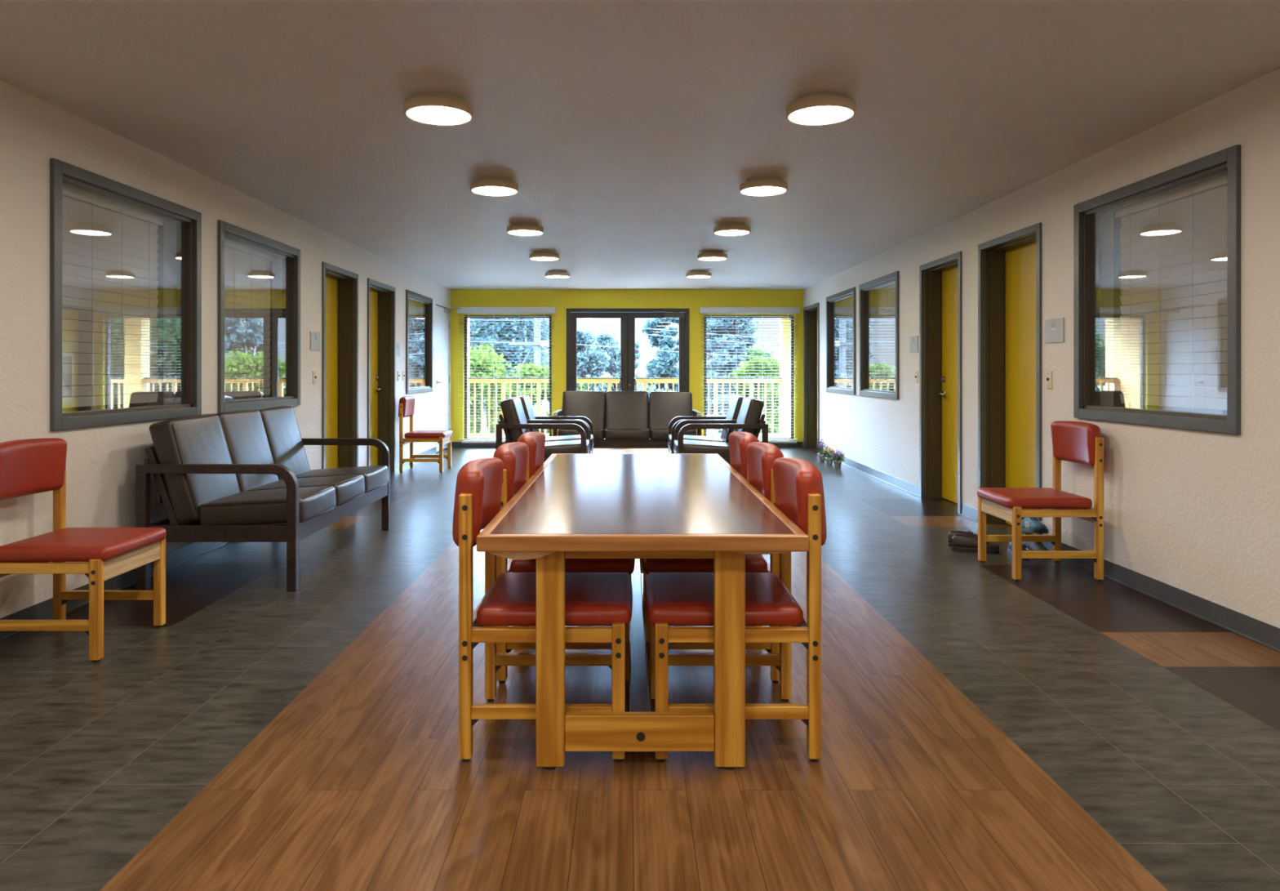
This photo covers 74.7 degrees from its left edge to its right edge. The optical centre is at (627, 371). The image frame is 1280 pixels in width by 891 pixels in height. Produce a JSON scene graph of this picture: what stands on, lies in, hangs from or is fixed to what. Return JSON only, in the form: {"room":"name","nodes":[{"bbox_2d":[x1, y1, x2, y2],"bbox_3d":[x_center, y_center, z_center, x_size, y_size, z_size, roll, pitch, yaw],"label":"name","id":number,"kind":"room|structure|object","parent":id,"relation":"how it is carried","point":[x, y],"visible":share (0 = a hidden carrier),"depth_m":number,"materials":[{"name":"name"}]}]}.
{"room":"common room","nodes":[
{"label":"common room","id":0,"kind":"room"},
{"bbox_2d":[0,80,450,617],"bbox_3d":[-3.250,-0.048,5.635,0.900,2.505,15.670,0,0,0],"label":"wall","id":1,"kind":"structure","parent":0,"point":[101,461],"depth_m":4.65,"materials":[{"name":"paint"}]},
{"bbox_2d":[49,158,201,431],"bbox_3d":[-2.839,-0.373,4.771,0.122,1.323,1.409,0,0,0],"label":"window","id":2,"kind":"structure","parent":1,"relation":"in","point":[188,221],"depth_m":4.81,"materials":[{"name":"paint"}]},
{"bbox_2d":[62,185,163,409],"bbox_3d":[-2.947,-0.358,4.705,0.066,1.213,1.139,0,0,0],"label":"window blind","id":3,"kind":"object","parent":2,"relation":"attached to","point":[95,212],"visible":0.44,"depth_m":4.75,"materials":[{"name":"plastic"}]},
{"bbox_2d":[0,446,436,640],"bbox_3d":[-2.792,1.150,5.560,0.016,0.100,15.520,0,0,0],"label":"baseboard","id":4,"kind":"structure","parent":1,"relation":"attached to","point":[43,610],"depth_m":4.61,"materials":[{"name":"rubber"}]},
{"bbox_2d":[217,219,300,413],"bbox_3d":[-2.839,-0.373,6.433,0.122,1.323,1.406,0,0,0],"label":"window","id":5,"kind":"structure","parent":1,"relation":"in","point":[291,255],"depth_m":6.70,"materials":[{"name":"paint"}]},
{"bbox_2d":[224,238,274,399],"bbox_3d":[-2.947,-0.358,6.368,0.066,1.213,1.136,0,0,0],"label":"window blind","id":6,"kind":"object","parent":5,"relation":"attached to","point":[251,268],"visible":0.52,"depth_m":6.49,"materials":[{"name":"plastic"}]},
{"bbox_2d":[310,331,319,351],"bbox_3d":[-2.794,-0.270,7.510,0.012,0.164,0.220,0,0,0],"label":"room sign","id":7,"kind":"object","parent":1,"relation":"attached to","point":[314,336],"visible":1,"depth_m":7.49,"materials":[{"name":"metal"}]},
{"bbox_2d":[321,262,358,468],"bbox_3d":[-2.900,0.097,8.190,0.231,2.206,1.000,0,0,0],"label":"door","id":8,"kind":"structure","parent":1,"relation":"in","point":[340,286],"depth_m":8.63,"materials":[{"name":"paint"}]},
{"bbox_2d":[367,278,395,471],"bbox_3d":[-2.900,0.097,9.555,0.231,2.206,1.050,0,0,0],"label":"door","id":9,"kind":"structure","parent":1,"relation":"in","point":[381,297],"depth_m":10.02,"materials":[{"name":"paint"}]},
{"bbox_2d":[405,289,432,394],"bbox_3d":[-2.839,-0.373,11.295,0.122,1.323,1.390,0,0,0],"label":"window","id":10,"kind":"structure","parent":1,"relation":"in","point":[427,302],"depth_m":11.91,"materials":[{"name":"paint"}]},
{"bbox_2d":[408,299,419,385],"bbox_3d":[-2.947,-0.358,11.230,0.066,1.213,1.120,0,0,0],"label":"window blind","id":11,"kind":"object","parent":10,"relation":"attached to","point":[413,305],"visible":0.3,"depth_m":11.54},
{"bbox_2d":[435,305,461,452],"bbox_3d":[-2.736,0.096,12.738,0.288,2.208,0.936,0,0,0],"label":"door","id":12,"kind":"structure","parent":1,"relation":"in","point":[442,323],"depth_m":12.76,"materials":[{"name":"white paint"}]},
{"bbox_2d":[450,289,803,441],"bbox_3d":[0.000,-0.050,13.395,6.000,2.500,0.150,0,0,0],"label":"wall","id":13,"kind":"structure","parent":0,"point":[562,300],"depth_m":13.32,"materials":[{"name":"yellow paint"}]},
{"bbox_2d":[461,315,551,443],"bbox_3d":[-1.900,0.117,13.365,1.460,2.035,0.150,0,0,0],"label":"window","id":14,"kind":"structure","parent":13,"relation":"in","point":[465,317],"depth_m":13.37,"materials":[{"name":"grey paint"}]},
{"bbox_2d":[457,306,555,439],"bbox_3d":[-1.910,0.036,13.275,1.560,2.103,0.080,0,0,0],"label":"window blind","id":15,"kind":"object","parent":14,"relation":"attached to","point":[468,310],"visible":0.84,"depth_m":13.26,"materials":[{"name":"white plastic"}]},
{"bbox_2d":[451,441,803,446],"bbox_3d":[0.000,1.157,13.316,5.580,0.085,0.008,0,0,0],"label":"baseboard","id":16,"kind":"structure","parent":13,"relation":"attached to","point":[453,443],"depth_m":13.31,"materials":[{"name":"rubber"}]},
{"bbox_2d":[566,308,688,391],"bbox_3d":[0.010,0.100,13.296,1.952,2.200,0.288,0,0,0],"label":"door","id":17,"kind":"structure","parent":13,"relation":"in","point":[628,382],"depth_m":13.33,"materials":[{"name":"grey paint"}]},
{"bbox_2d":[703,315,796,443],"bbox_3d":[1.940,0.117,13.365,1.500,2.035,0.150,0,0,0],"label":"window","id":18,"kind":"structure","parent":13,"relation":"in","point":[792,375],"depth_m":13.37,"materials":[{"name":"grey paint"}]},
{"bbox_2d":[699,306,799,439],"bbox_3d":[1.938,0.036,13.275,1.585,2.103,0.080,0,0,0],"label":"window blind","id":19,"kind":"object","parent":18,"relation":"attached to","point":[736,310],"visible":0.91,"depth_m":13.27,"materials":[{"name":"white plastic"}]},
{"bbox_2d":[0,446,1279,890],"bbox_3d":[0.000,1.200,5.560,6.300,0.001,15.520,0,0,0],"label":"floor","id":20,"kind":"structure","parent":0,"point":[1058,726],"depth_m":2.72,"materials":[{"name":"brown wood"}]},
{"bbox_2d":[0,437,166,662],"bbox_3d":[-2.449,0.751,3.705,0.594,0.898,0.514,0,0,0],"label":"chair","id":21,"kind":"object","parent":20,"relation":"on","point":[28,466],"visible":1,"depth_m":3.64,"materials":[{"name":"leather"}]},
{"bbox_2d":[135,405,390,591],"bbox_3d":[-2.233,0.727,5.480,0.894,0.947,1.822,0,0,0],"label":"sofa","id":22,"kind":"object","parent":20,"relation":"on","point":[246,475],"visible":1,"depth_m":4.76,"materials":[{"name":"grey leather"}]},
{"bbox_2d":[149,413,239,524],"bbox_3d":[-2.511,0.557,4.910,0.284,0.601,0.578,0,0,0],"label":"cushion","id":23,"kind":"object","parent":22,"relation":"on","point":[202,438],"depth_m":4.70,"materials":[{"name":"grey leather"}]},
{"bbox_2d":[215,408,278,491],"bbox_3d":[-2.511,0.553,5.480,0.280,0.600,0.579,0,0,0],"label":"cushion","id":24,"kind":"object","parent":22,"relation":"on","point":[247,437],"depth_m":5.43,"materials":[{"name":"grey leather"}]},
{"bbox_2d":[199,485,336,524],"bbox_3d":[-2.084,0.790,4.910,0.596,0.176,0.579,0,0,0],"label":"seat cushion","id":25,"kind":"object","parent":22,"relation":"on","point":[223,504],"depth_m":4.68,"materials":[{"name":"brown leather"}]},
{"bbox_2d":[258,405,310,479],"bbox_3d":[-2.511,0.555,6.050,0.279,0.602,0.580,0,0,0],"label":"cushion","id":26,"kind":"object","parent":22,"relation":"on","point":[286,443],"depth_m":6.02,"materials":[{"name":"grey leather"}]},
{"bbox_2d":[248,474,364,506],"bbox_3d":[-2.085,0.790,5.480,0.596,0.175,0.580,0,0,0],"label":"seat cushion","id":27,"kind":"object","parent":22,"relation":"on","point":[349,489],"depth_m":5.44,"materials":[{"name":"brown leather"}]},
{"bbox_2d":[295,465,388,493],"bbox_3d":[-2.086,0.790,6.050,0.597,0.175,0.580,0,0,0],"label":"seat cushion","id":28,"kind":"object","parent":22,"relation":"on","point":[375,477],"depth_m":6.01,"materials":[{"name":"brown leather"}]},
{"bbox_2d":[398,395,452,472],"bbox_3d":[-2.452,0.751,10.150,0.594,0.898,0.514,0,0,0],"label":"chair","id":29,"kind":"object","parent":20,"relation":"on","point":[406,403],"visible":1,"depth_m":9.92,"materials":[{"name":"brown wood"}]},
{"bbox_2d":[452,457,632,761],"bbox_3d":[-0.279,0.751,2.826,0.594,0.898,0.514,0,0,0],"label":"chair","id":30,"kind":"object","parent":20,"relation":"on","point":[591,598],"visible":0.94,"depth_m":2.59,"materials":[{"name":"leather"}]},
{"bbox_2d":[495,397,590,462],"bbox_3d":[-0.825,0.731,8.460,0.894,0.938,0.682,0,0,0],"label":"armchair","id":31,"kind":"object","parent":20,"relation":"on","point":[514,423],"visible":0.58,"depth_m":8.18,"materials":[{"name":"black leather"}]},
{"bbox_2d":[500,397,529,442],"bbox_3d":[-1.103,0.563,8.460,0.286,0.600,0.579,0,0,0],"label":"cushion","id":32,"kind":"object","parent":31,"relation":"on","point":[512,408],"depth_m":8.18,"materials":[{"name":"brown leather"}]},
{"bbox_2d":[543,439,590,457],"bbox_3d":[-0.677,0.790,8.460,0.596,0.174,0.578,0,0,0],"label":"seat cushion","id":33,"kind":"object","parent":31,"relation":"on","point":[565,446],"depth_m":8.18,"materials":[{"name":"brown leather"}]},
{"bbox_2d":[516,395,593,453],"bbox_3d":[-0.815,0.731,9.180,0.894,0.938,0.682,0,0,0],"label":"armchair","id":34,"kind":"object","parent":20,"relation":"on","point":[525,399],"visible":0.33,"depth_m":9.12,"materials":[{"name":"black leather"}]},
{"bbox_2d":[516,395,539,431],"bbox_3d":[-1.093,0.563,9.180,0.286,0.600,0.579,0,0,0],"label":"cushion","id":35,"kind":"object","parent":34,"relation":"on","point":[525,399],"depth_m":9.01,"materials":[{"name":"brown leather"}]},
{"bbox_2d":[545,434,593,449],"bbox_3d":[-0.667,0.790,9.180,0.596,0.174,0.578,0,0,0],"label":"seat cushion","id":36,"kind":"object","parent":34,"relation":"on","point":[565,437],"depth_m":9.00,"materials":[{"name":"brown leather"}]},
{"bbox_2d":[493,441,635,683],"bbox_3d":[-0.265,0.751,3.476,0.594,0.898,0.514,0,0,0],"label":"chair","id":37,"kind":"object","parent":20,"relation":"on","point":[514,455],"visible":0.41,"depth_m":3.24,"materials":[{"name":"brown wood"}]},
{"bbox_2d":[516,431,631,626],"bbox_3d":[-0.253,0.751,4.116,0.594,0.898,0.514,0,0,0],"label":"chair","id":38,"kind":"object","parent":20,"relation":"on","point":[535,441],"visible":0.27,"depth_m":3.96,"materials":[{"name":"leather"}]},
{"bbox_2d":[552,390,701,447],"bbox_3d":[0.000,0.727,10.710,1.822,0.946,0.894,0,0,0],"label":"sofa","id":39,"kind":"object","parent":20,"relation":"on","point":[630,419],"visible":0.81,"depth_m":10.91,"materials":[{"name":"black leather"}]},
{"bbox_2d":[557,427,604,439],"bbox_3d":[-0.570,0.790,10.563,0.580,0.174,0.598,0,0,0],"label":"seat cushion","id":40,"kind":"object","parent":39,"relation":"on","point":[598,433],"depth_m":10.27,"materials":[{"name":"brown leather"}]},
{"bbox_2d":[561,390,605,429],"bbox_3d":[-0.570,0.555,10.988,0.581,0.603,0.278,0,0,0],"label":"cushion","id":41,"kind":"object","parent":39,"relation":"on","point":[591,405],"depth_m":10.94,"materials":[{"name":"brown leather"}]},
{"bbox_2d":[604,391,648,428],"bbox_3d":[0.000,0.557,10.988,0.579,0.602,0.278,0,0,0],"label":"cushion","id":42,"kind":"object","parent":39,"relation":"on","point":[623,409],"depth_m":10.93,"materials":[{"name":"brown leather"}]},
{"bbox_2d":[604,427,650,439],"bbox_3d":[-0.001,0.790,10.562,0.580,0.177,0.597,0,0,0],"label":"seat cushion","id":43,"kind":"object","parent":39,"relation":"on","point":[610,433],"depth_m":10.27,"materials":[{"name":"brown leather"}]},
{"bbox_2d":[648,391,693,428],"bbox_3d":[0.570,0.564,10.988,0.580,0.603,0.290,0,0,0],"label":"cushion","id":44,"kind":"object","parent":39,"relation":"on","point":[664,406],"depth_m":10.94,"materials":[{"name":"brown leather"}]},
{"bbox_2d":[649,427,696,439],"bbox_3d":[0.570,0.790,10.562,0.580,0.173,0.597,0,0,0],"label":"seat cushion","id":45,"kind":"object","parent":39,"relation":"on","point":[655,433],"depth_m":10.27,"materials":[{"name":"brown leather"}]},
{"bbox_2d":[475,453,808,769],"bbox_3d":[0.045,0.839,3.665,0.970,0.722,2.450,0,0,0],"label":"table","id":46,"kind":"object","parent":20,"relation":"on","point":[637,506],"visible":0.88,"depth_m":2.53,"materials":[{"name":"laminate"}]},
{"bbox_2d":[643,431,758,628],"bbox_3d":[0.355,0.751,4.116,0.594,0.898,0.514,0,0,0],"label":"chair","id":47,"kind":"object","parent":20,"relation":"on","point":[738,441],"visible":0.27,"depth_m":4.14,"materials":[{"name":"leather"}]},
{"bbox_2d":[667,395,744,453],"bbox_3d":[0.895,0.731,9.180,0.894,0.938,0.682,0,0,0],"label":"armchair","id":48,"kind":"object","parent":20,"relation":"on","point":[735,403],"visible":0.38,"depth_m":9.05,"materials":[{"name":"black leather"}]},
{"bbox_2d":[667,434,724,449],"bbox_3d":[0.747,0.790,9.180,0.596,0.174,0.578,0,0,0],"label":"seat cushion","id":49,"kind":"object","parent":48,"relation":"on","point":[686,437],"depth_m":9.02,"materials":[{"name":"brown leather"}]},
{"bbox_2d":[720,395,744,442],"bbox_3d":[1.173,0.563,9.180,0.286,0.600,0.579,0,0,0],"label":"cushion","id":50,"kind":"object","parent":48,"relation":"on","point":[735,403],"depth_m":8.99,"materials":[{"name":"brown leather"}]},
{"bbox_2d":[641,441,783,683],"bbox_3d":[0.355,0.751,3.476,0.594,0.898,0.514,0,0,0],"label":"chair","id":51,"kind":"object","parent":20,"relation":"on","point":[761,456],"visible":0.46,"depth_m":3.24,"materials":[{"name":"brown wood"}]},
{"bbox_2d":[673,396,768,464],"bbox_3d":[0.920,0.731,8.460,0.894,0.938,0.682,0,0,0],"label":"armchair","id":52,"kind":"object","parent":20,"relation":"on","point":[749,420],"visible":0.56,"depth_m":8.18,"materials":[{"name":"black leather"}]},
{"bbox_2d":[673,439,729,457],"bbox_3d":[0.772,0.790,8.460,0.596,0.174,0.578,0,0,0],"label":"seat cushion","id":53,"kind":"object","parent":52,"relation":"on","point":[722,448],"depth_m":8.18,"materials":[{"name":"brown leather"}]},
{"bbox_2d":[733,396,764,435],"bbox_3d":[1.198,0.563,8.460,0.286,0.600,0.579,0,0,0],"label":"cushion","id":54,"kind":"object","parent":52,"relation":"on","point":[751,408],"depth_m":8.18,"materials":[{"name":"brown leather"}]},
{"bbox_2d":[644,457,826,761],"bbox_3d":[0.358,0.751,2.826,0.594,0.898,0.514,0,0,0],"label":"chair","id":55,"kind":"object","parent":20,"relation":"on","point":[672,598],"visible":0.91,"depth_m":2.60,"materials":[{"name":"brown wood"}]},
{"bbox_2d":[813,439,828,462],"bbox_3d":[2.583,1.048,11.123,0.179,0.304,0.184,0,0,-34],"label":"potted flower","id":56,"kind":"object","parent":20,"relation":"on","point":[820,455],"visible":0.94,"depth_m":11.09,"materials":[{"name":"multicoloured plant"}]},
{"bbox_2d":[822,446,835,465],"bbox_3d":[2.588,1.082,10.720,0.196,0.236,0.191,0,0,9],"label":"potted flower","id":57,"kind":"object","parent":20,"relation":"on","point":[828,462],"visible":0.91,"depth_m":10.70,"materials":[{"name":"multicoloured plant"}]},
{"bbox_2d":[829,449,844,468],"bbox_3d":[2.597,1.083,10.367,0.200,0.234,0.184,0,0,8],"label":"potted flower","id":58,"kind":"object","parent":20,"relation":"on","point":[837,459],"visible":1,"depth_m":10.33,"materials":[{"name":"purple plant"}]},
{"bbox_2d":[947,529,993,546],"bbox_3d":[2.350,1.143,5.740,0.290,0.114,0.102,0,0,15],"label":"shoe","id":59,"kind":"object","parent":20,"relation":"on","point":[951,533],"visible":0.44,"depth_m":5.75,"materials":[{"name":"brown leather"}]},
{"bbox_2d":[951,533,999,553],"bbox_3d":[2.325,1.143,5.600,0.290,0.114,0.102,0,0,20],"label":"shoe","id":60,"kind":"object","parent":20,"relation":"on","point":[966,543],"visible":0.79,"depth_m":5.58,"materials":[{"name":"brown leather"}]},
{"bbox_2d":[1022,533,1048,550],"bbox_3d":[2.690,1.143,5.520,0.102,0.114,0.290,0,0,2],"label":"sneaker","id":61,"kind":"object","parent":20,"relation":"on","point":[1030,545],"visible":0.39,"depth_m":5.48,"materials":[{"name":"fabric"}]},
{"bbox_2d":[1021,516,1048,533],"bbox_3d":[2.690,1.019,5.556,0.102,0.132,0.298,0,0,2],"label":"sneaker","id":62,"kind":"object","parent":61,"relation":"on","point":[1028,524],"visible":0.86,"depth_m":5.49,"materials":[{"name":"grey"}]},
{"bbox_2d":[977,420,1103,581],"bbox_3d":[2.487,0.751,5.045,0.594,0.898,0.514,0,0,0],"label":"chair","id":63,"kind":"object","parent":20,"relation":"on","point":[1077,442],"visible":1,"depth_m":4.86,"materials":[{"name":"brown wood"}]},
{"bbox_2d":[0,0,1279,289],"bbox_3d":[0.000,-1.400,5.590,8.400,0.200,15.780,0,0,0],"label":"ceiling","id":64,"kind":"structure","parent":0,"point":[628,131],"depth_m":4.12,"materials":[{"name":"paint"}]},
{"bbox_2d":[404,92,473,125],"bbox_3d":[-0.905,-1.264,4.030,0.326,0.073,0.326,0,0,0],"label":"ceiling light","id":65,"kind":"object","parent":64,"relation":"attached to","point":[436,108],"visible":1,"depth_m":3.96,"materials":[{"name":"white"}]},
{"bbox_2d":[470,176,518,196],"bbox_3d":[-0.905,-1.264,5.720,0.326,0.073,0.326,0,0,0],"label":"ceiling light","id":66,"kind":"object","parent":64,"relation":"attached to","point":[491,185],"visible":1,"depth_m":5.63,"materials":[{"name":"white"}]},
{"bbox_2d":[506,222,543,235],"bbox_3d":[-0.905,-1.264,7.440,0.326,0.073,0.326,0,0,0],"label":"ceiling light","id":67,"kind":"object","parent":64,"relation":"attached to","point":[522,228],"visible":1,"depth_m":7.34,"materials":[{"name":"white"}]},
{"bbox_2d":[528,250,559,261],"bbox_3d":[-0.905,-1.264,9.160,0.326,0.073,0.326,0,0,0],"label":"ceiling light","id":68,"kind":"object","parent":64,"relation":"attached to","point":[542,255],"visible":1,"depth_m":9.06,"materials":[{"name":"white"}]},
{"bbox_2d":[545,270,569,278],"bbox_3d":[-0.905,-1.264,10.900,0.326,0.073,0.326,0,0,0],"label":"ceiling light","id":69,"kind":"object","parent":64,"relation":"attached to","point":[552,273],"visible":1,"depth_m":10.79,"materials":[{"name":"white"}]},
{"bbox_2d":[686,270,711,278],"bbox_3d":[0.930,-1.264,10.900,0.326,0.073,0.326,0,0,0],"label":"ceiling light","id":70,"kind":"object","parent":64,"relation":"attached to","point":[694,273],"visible":1,"depth_m":10.79,"materials":[{"name":"white"}]},
{"bbox_2d":[697,250,727,261],"bbox_3d":[0.930,-1.264,9.160,0.326,0.073,0.326,0,0,0],"label":"ceiling light","id":71,"kind":"object","parent":64,"relation":"attached to","point":[708,255],"visible":1,"depth_m":9.06,"materials":[{"name":"white"}]},
{"bbox_2d":[713,222,750,235],"bbox_3d":[0.930,-1.264,7.440,0.326,0.073,0.326,0,0,0],"label":"ceiling light","id":72,"kind":"object","parent":64,"relation":"attached to","point":[733,228],"visible":1,"depth_m":7.34,"materials":[{"name":"white"}]},
{"bbox_2d":[739,176,787,196],"bbox_3d":[0.930,-1.264,5.720,0.326,0.073,0.326,0,0,0],"label":"ceiling light","id":73,"kind":"object","parent":64,"relation":"attached to","point":[766,185],"visible":1,"depth_m":5.63,"materials":[{"name":"white"}]},
{"bbox_2d":[786,92,855,125],"bbox_3d":[0.930,-1.264,4.030,0.326,0.073,0.326,0,0,0],"label":"ceiling light","id":74,"kind":"object","parent":64,"relation":"attached to","point":[825,108],"visible":1,"depth_m":3.96,"materials":[{"name":"white"}]},
{"bbox_2d":[803,68,1279,627],"bbox_3d":[3.250,-0.048,5.635,0.900,2.505,15.670,0,0,0],"label":"wall","id":75,"kind":"structure","parent":0,"point":[1195,512],"depth_m":4.65,"materials":[{"name":"paint"}]},
{"bbox_2d":[803,302,819,453],"bbox_3d":[2.900,0.097,12.735,0.231,2.206,1.030,0,0,0],"label":"door","id":76,"kind":"structure","parent":75,"relation":"in","point":[811,313],"depth_m":13.19,"materials":[{"name":"paint"}]},
{"bbox_2d":[826,286,855,395],"bbox_3d":[2.839,-0.373,10.995,0.122,1.323,1.450,0,0,0],"label":"window","id":77,"kind":"structure","parent":75,"relation":"in","point":[831,300],"depth_m":11.64,"materials":[{"name":"paint"}]},
{"bbox_2d":[840,297,853,386],"bbox_3d":[2.947,-0.358,10.930,0.066,1.213,1.180,0,0,0],"label":"window blind","id":78,"kind":"object","parent":77,"relation":"attached to","point":[847,304],"visible":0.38,"depth_m":11.21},
{"bbox_2d":[858,271,899,399],"bbox_3d":[2.839,-0.373,9.340,0.122,1.323,1.420,0,0,0],"label":"window","id":79,"kind":"structure","parent":75,"relation":"in","point":[864,289],"depth_m":9.97,"materials":[{"name":"paint"}]},
{"bbox_2d":[875,283,895,390],"bbox_3d":[2.947,-0.358,9.275,0.066,1.213,1.150,0,0,0],"label":"window blind","id":80,"kind":"object","parent":79,"relation":"attached to","point":[886,295],"visible":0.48,"depth_m":9.48,"materials":[{"name":"plastic"}]},
{"bbox_2d":[909,335,918,352],"bbox_3d":[2.794,-0.265,8.170,0.012,0.160,0.220,0,0,0],"label":"room sign","id":81,"kind":"object","parent":75,"relation":"attached to","point":[913,340],"visible":1,"depth_m":8.16,"materials":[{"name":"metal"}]},
{"bbox_2d":[919,251,962,514],"bbox_3d":[2.900,0.097,7.500,0.231,2.206,0.980,0,0,0],"label":"door","id":82,"kind":"structure","parent":75,"relation":"in","point":[940,280],"depth_m":7.92,"materials":[{"name":"paint"}]},
{"bbox_2d":[977,222,1041,542],"bbox_3d":[2.900,0.097,6.160,0.231,2.206,1.000,0,0,0],"label":"door","id":83,"kind":"structure","parent":75,"relation":"in","point":[1010,264],"depth_m":6.52,"materials":[{"name":"paint"}]},
{"bbox_2d":[802,446,1279,652],"bbox_3d":[2.792,1.150,5.560,0.016,0.100,15.520,0,0,0],"label":"baseboard","id":84,"kind":"structure","parent":75,"relation":"attached to","point":[1264,633],"depth_m":4.34,"materials":[{"name":"rubber"}]},
{"bbox_2d":[1045,370,1052,388],"bbox_3d":[2.790,0.055,5.555,0.020,0.115,0.070,0,0,0],"label":"light switch","id":85,"kind":"object","parent":75,"relation":"attached to","point":[1048,373],"visible":1,"depth_m":5.54,"materials":[{"name":"beige plastic"}]},
{"bbox_2d":[1044,317,1064,342],"bbox_3d":[2.794,-0.267,5.485,0.012,0.157,0.235,0,0,0],"label":"room sign","id":86,"kind":"object","parent":75,"relation":"attached to","point":[1054,327],"visible":1,"depth_m":5.47,"materials":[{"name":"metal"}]},
{"bbox_2d":[1073,144,1240,434],"bbox_3d":[2.839,-0.373,4.522,0.122,1.323,1.395,0,0,0],"label":"window","id":87,"kind":"structure","parent":75,"relation":"in","point":[1086,214],"depth_m":4.52,"materials":[{"name":"paint"}]},
{"bbox_2d":[1115,173,1226,412],"bbox_3d":[2.947,-0.358,4.457,0.066,1.213,1.125,0,0,0],"label":"window blind","id":88,"kind":"object","parent":87,"relation":"attached to","point":[1198,196],"visible":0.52,"depth_m":4.50,"materials":[{"name":"plastic"}]},
{"bbox_3d":[0.500,1.335,14.110,9.400,0.230,1.280,0,0,0],"label":"floor","id":89,"kind":"structure","parent":0,"visible":0},
{"bbox_2d":[467,377,782,437],"bbox_3d":[-0.060,0.662,14.450,5.440,1.115,0.060,0,0,0],"label":"balcony railing","id":90,"kind":"object","parent":89,"relation":"on","point":[609,380],"visible":0.36,"depth_m":14.43,"materials":[{"name":"yellow paint"}]},
{"bbox_2d":[779,318,790,437],"bbox_3d":[2.800,0.030,14.485,0.280,2.380,0.270,0,0,0],"label":"column","id":91,"kind":"structure","parent":89,"relation":"on","point":[783,375],"depth_m":14.35,"materials":[{"name":"paint"}]},
{"label":"outside","id":92,"kind":"structure","parent":0,"visible":0},
{"bbox_2d":[541,389,778,437],"bbox_3d":[0.000,4.600,137.600,300.000,0.200,244.800,0,0,0],"label":"ground","id":93,"kind":"structure","parent":92,"point":[711,430],"depth_m":99.13,"materials":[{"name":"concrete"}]},
{"bbox_2d":[469,343,528,437],"bbox_3d":[-4.432,1.832,25.068,3.348,5.356,3.021,0,0,-36],"label":"bush","id":94,"kind":"object","parent":93,"relation":"on","point":[473,356],"visible":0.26,"depth_m":24.62,"materials":[{"name":"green plant"}]},
{"bbox_2d":[469,318,549,403],"bbox_3d":[-11.934,-1.606,79.697,11.580,12.302,10.926,0,0,0],"label":"tree","id":95,"kind":"object","parent":93,"relation":"on","point":[504,347],"visible":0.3,"depth_m":77.07,"materials":[{"name":"blue plant"}]},
{"bbox_2d":[505,362,549,433],"bbox_3d":[-3.492,2.076,31.055,2.695,4.863,2.546,0,0,-26],"label":"bush","id":96,"kind":"object","parent":93,"relation":"on","point":[530,366],"visible":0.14,"depth_m":30.55,"materials":[{"name":"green plant"}]},
{"bbox_2d":[509,318,549,414],"bbox_3d":[-4.050,-0.750,37.755,2.600,10.500,0.430,0,0,0],"label":"utility pole","id":97,"kind":"object","parent":93,"relation":"on","point":[536,346],"visible":0.18,"depth_m":37.66,"materials":[{"name":"grey paint"}]},
{"bbox_2d":[538,324,779,346],"bbox_3d":[14.975,-0.900,37.800,38.053,2.435,0.040,0,0,0],"label":"power line","id":98,"kind":"object","parent":97,"relation":"attached to","point":[539,324],"visible":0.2,"depth_m":37.72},
{"bbox_2d":[538,319,779,339],"bbox_3d":[14.975,-1.225,37.700,38.052,2.285,0.040,0,0,0],"label":"power line","id":99,"kind":"object","parent":97,"relation":"attached to","point":[539,319],"visible":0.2,"depth_m":37.69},
{"bbox_2d":[577,328,611,391],"bbox_3d":[-3.046,0.823,51.896,3.738,7.364,3.627,0,0,34],"label":"tree","id":100,"kind":"object","parent":93,"relation":"on","point":[593,362],"visible":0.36,"depth_m":51.50,"materials":[{"name":"green plant"}]},
{"bbox_2d":[587,329,620,392],"bbox_3d":[-1.253,0.772,59.930,3.397,7.466,3.035,0,0,0],"label":"tree","id":101,"kind":"object","parent":93,"relation":"on","point":[604,339],"visible":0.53,"depth_m":59.32,"materials":[{"name":"green plant"}]},
{"bbox_2d":[635,341,640,384],"bbox_3d":[0.428,1.318,51.971,1.052,6.367,1.107,0,0,0],"label":"tree","id":102,"kind":"object","parent":93,"relation":"on","point":[637,355],"visible":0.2,"depth_m":51.84,"materials":[{"name":"green plant"}]},
{"bbox_2d":[641,318,679,391],"bbox_3d":[1.955,0.202,41.978,2.267,8.601,2.417,0,0,-43],"label":"tree","id":103,"kind":"object","parent":93,"relation":"on","point":[663,366],"visible":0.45,"depth_m":41.63,"materials":[{"name":"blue plant"}]},
{"bbox_2d":[706,318,759,416],"bbox_3d":[5.087,0.127,44.953,4.066,8.758,4.355,0,0,13],"label":"tree","id":104,"kind":"object","parent":93,"relation":"on","point":[711,384],"visible":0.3,"depth_m":44.23,"materials":[{"name":"green plant"}]},
{"bbox_2d":[713,392,760,432],"bbox_3d":[3.028,2.558,23.973,1.864,3.899,2.038,0,0,-27],"label":"bush","id":105,"kind":"object","parent":93,"relation":"on","point":[726,402],"visible":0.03,"depth_m":23.96,"materials":[{"name":"green plant"}]},
{"bbox_2d":[721,355,779,437],"bbox_3d":[4.220,2.004,26.978,2.353,5.000,2.776,0,0,0],"label":"bush","id":106,"kind":"object","parent":93,"relation":"on","point":[747,384],"visible":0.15,"depth_m":26.68,"materials":[{"name":"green plant"}]},
{"bbox_2d":[739,346,779,387],"bbox_3d":[9.207,0.990,62.145,4.638,7.056,4.970,0,0,-32],"label":"tree","id":107,"kind":"object","parent":93,"relation":"on","point":[749,350],"visible":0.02,"depth_m":61.49,"materials":[{"name":"green plant"}]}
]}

